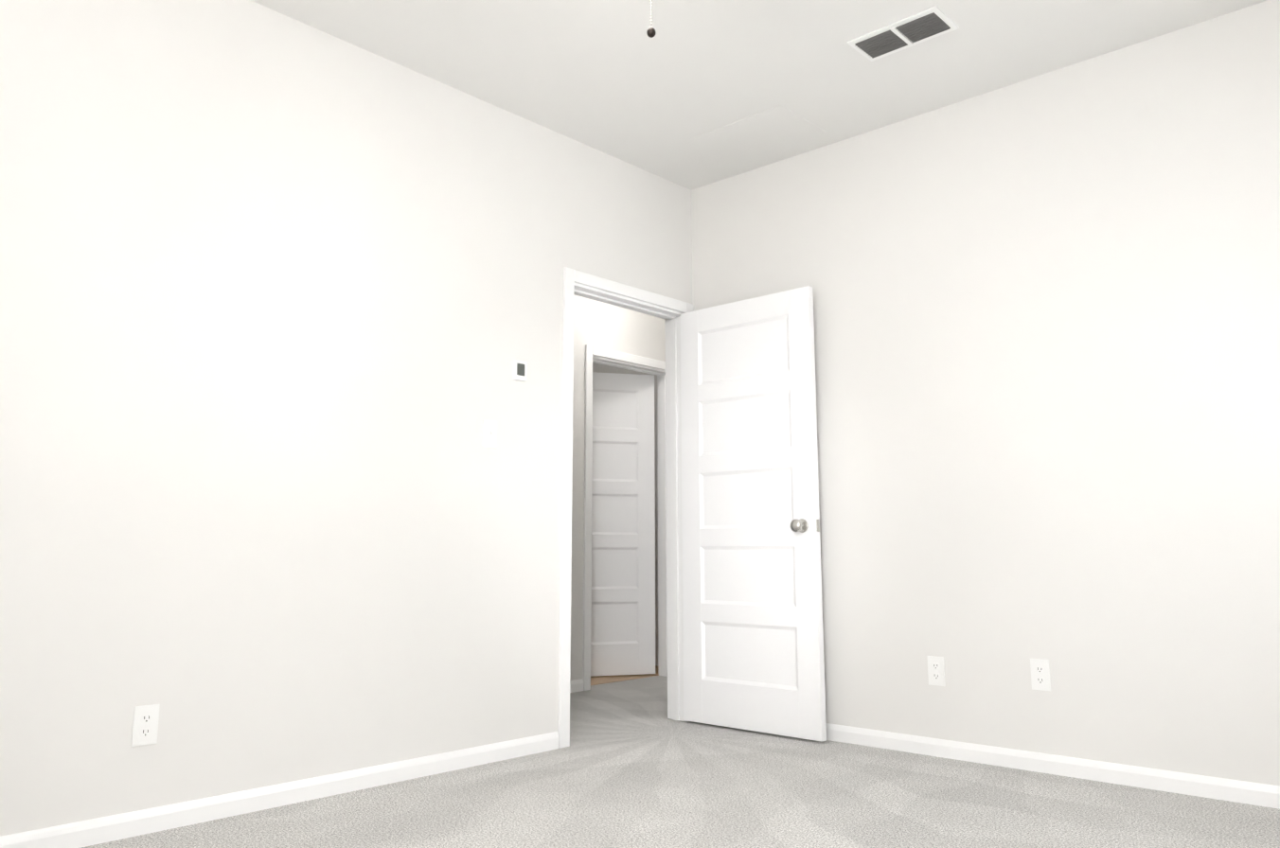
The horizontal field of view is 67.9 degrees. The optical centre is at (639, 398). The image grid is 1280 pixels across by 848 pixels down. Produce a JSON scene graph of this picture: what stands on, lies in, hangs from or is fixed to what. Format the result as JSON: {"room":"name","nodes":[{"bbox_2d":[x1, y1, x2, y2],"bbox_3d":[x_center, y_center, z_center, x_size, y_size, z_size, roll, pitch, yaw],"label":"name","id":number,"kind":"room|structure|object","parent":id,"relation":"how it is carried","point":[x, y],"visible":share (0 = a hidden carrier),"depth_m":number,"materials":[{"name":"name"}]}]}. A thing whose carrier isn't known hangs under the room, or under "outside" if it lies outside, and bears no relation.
{"room":"empty bedroom","nodes":[
{"label":"empty bedroom","id":0,"kind":"room"},
{"bbox_2d":[0,0,692,836],"bbox_3d":[-0.531,0.107,4.121,0.120,2.740,5.260,-8,-12,42],"label":"wall","id":1,"kind":"structure","parent":0,"point":[280,303],"depth_m":3.24,"materials":[{"name":"paint"}]},
{"bbox_2d":[131,704,159,746],"bbox_3d":[-1.478,0.977,2.842,0.007,0.114,0.070,-8,-12,42],"label":"outlet","id":2,"kind":"object","parent":1,"relation":"attached to","point":[145,726],"visible":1,"depth_m":2.84,"materials":[{"name":"white plastic"}]},
{"bbox_2d":[0,731,558,847],"bbox_3d":[-1.303,1.279,2.982,0.013,0.068,2.828,-8,-12,42],"label":"baseboard","id":3,"kind":"structure","parent":1,"relation":"attached to","point":[107,829],"depth_m":3.06,"materials":[{"name":"white wood"}]},
{"bbox_2d":[512,359,526,381],"bbox_3d":[-0.515,-0.119,4.073,0.017,0.084,0.064,-8,-12,42],"label":"thermostat","id":4,"kind":"object","parent":1,"relation":"attached to","point":[519,370],"visible":1,"depth_m":4.06,"materials":[{"name":"white plastic"}]},
{"bbox_2d":[557,266,693,748],"bbox_3d":[-0.083,0.498,4.553,0.152,2.102,0.919,-8,-12,42],"label":"door frame","id":5,"kind":"structure","parent":1,"relation":"in","point":[675,633],"depth_m":4.68,"materials":[{"name":"white wood"}]},
{"bbox_2d":[680,285,826,742],"bbox_3d":[0.504,0.521,4.514,0.786,2.020,0.165,-8,-12,42],"label":"bedroom door","id":6,"kind":"structure","parent":5,"relation":"attached to","point":[753,632],"depth_m":4.47,"materials":[{"name":"white painted wood"},{"name":"brushed nickel"}]},
{"bbox_2d":[569,294,665,680],"bbox_3d":[-0.896,0.306,5.364,0.120,2.740,3.900,-8,-12,42],"label":"wall","id":7,"kind":"structure","parent":0,"point":[601,325],"depth_m":5.96,"materials":[{"name":"paint"}]},
{"bbox_2d":[569,678,583,693],"bbox_3d":[-1.254,1.548,4.670,0.013,0.068,2.693,-8,-12,42],"label":"baseboard","id":8,"kind":"structure","parent":7,"relation":"attached to","point":[576,685],"depth_m":5.61,"materials":[{"name":"white wood"}]},
{"bbox_2d":[590,372,655,676],"bbox_3d":[-0.260,0.823,6.402,0.759,2.020,0.165,2,-9,-15],"label":"hall door","id":9,"kind":"structure","parent":7,"relation":"in","point":[623,578],"depth_m":6.42,"materials":[{"name":"white painted wood"}]},
{"bbox_2d":[582,344,667,691],"bbox_3d":[-0.087,0.759,6.183,0.152,2.102,0.894,-8,-12,42],"label":"door frame","id":10,"kind":"structure","parent":7,"relation":"attached to","point":[591,351],"depth_m":6.23,"materials":[{"name":"white wood"}]},
{"bbox_2d":[569,675,667,738],"bbox_3d":[-0.526,1.635,4.809,1.120,0.060,4.140,-8,-12,42],"label":"floor","id":11,"kind":"structure","parent":0,"point":[599,708],"depth_m":5.11,"materials":[{"name":"grey carpet"}]},
{"bbox_2d":[590,665,658,685],"bbox_3d":[-0.769,1.906,6.518,1.580,0.063,1.920,-8,-12,42],"label":"floor","id":12,"kind":"structure","parent":0,"point":[597,680],"depth_m":6.19,"materials":[{"name":"brown wood"}]},
{"bbox_2d":[592,362,657,666],"bbox_3d":[0.250,0.569,7.019,2.700,2.740,0.120,-8,-12,42],"label":"wall","id":13,"kind":"structure","parent":0,"point":[599,368],"depth_m":7.07,"materials":[{"name":"paint"}]},
{"bbox_2d":[81,718,1279,847],"bbox_3d":[-0.064,1.170,1.909,3.535,0.060,4.840,-8,-12,42],"label":"floor carpet","id":14,"kind":"object","parent":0,"point":[667,783],"visible":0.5,"depth_m":3.08,"materials":[{"name":"grey carpet"}]},
{"bbox_2d":[250,0,1267,190],"bbox_3d":[-0.287,-1.582,2.553,2.940,0.100,4.840,-8,-12,42],"label":"ceiling","id":15,"kind":"structure","parent":0,"point":[612,78],"depth_m":3.72,"materials":[{"name":"paint"}]},
{"bbox_2d":[646,0,656,37],"bbox_3d":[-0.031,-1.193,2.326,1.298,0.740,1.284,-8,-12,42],"label":"pull chain","id":16,"kind":"object","parent":15,"relation":"hanging from","point":[650,32],"visible":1,"depth_m":2.20,"materials":[{"name":"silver metal"}]},
{"bbox_2d":[692,105,824,160],"bbox_3d":[0.552,-1.230,4.439,0.500,0.002,0.360,-8,-12,42],"label":"ceiling access panel","id":17,"kind":"object","parent":15,"relation":"attached to","point":[764,132],"visible":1,"depth_m":4.42,"materials":[{"name":"paint"}]},
{"bbox_2d":[846,5,959,61],"bbox_3d":[0.986,-1.363,3.576,0.360,0.014,0.190,-8,-12,42],"label":"ceiling vent","id":18,"kind":"object","parent":15,"relation":"in","point":[919,27],"visible":1,"depth_m":3.56,"materials":[{"name":"white plastic"}]},
{"bbox_2d":[691,0,1279,786],"bbox_3d":[1.575,0.053,3.806,3.415,2.740,0.120,-8,-12,42],"label":"wall","id":19,"kind":"structure","parent":0,"point":[1047,350],"depth_m":3.69,"materials":[{"name":"paint"}]},
{"bbox_2d":[927,656,945,686],"bbox_3d":[1.212,1.115,3.889,0.070,0.114,0.007,-8,-12,42],"label":"outlet","id":20,"kind":"object","parent":19,"relation":"attached to","point":[936,670],"visible":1,"depth_m":3.89,"materials":[{"name":"white plastic"}]},
{"bbox_2d":[1030,658,1050,691],"bbox_3d":[1.521,1.050,3.611,0.070,0.114,0.007,-8,-12,42],"label":"outlet","id":21,"kind":"object","parent":19,"relation":"attached to","point":[1040,675],"visible":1,"depth_m":3.61,"materials":[{"name":"white plastic"}]},
{"bbox_2d":[825,723,1279,809],"bbox_3d":[1.477,1.373,3.597,3.265,0.068,0.013,-8,-12,42],"label":"baseboard","id":22,"kind":"structure","parent":19,"relation":"attached to","point":[1224,790],"depth_m":3.49,"materials":[{"name":"white wood"}]}
]}

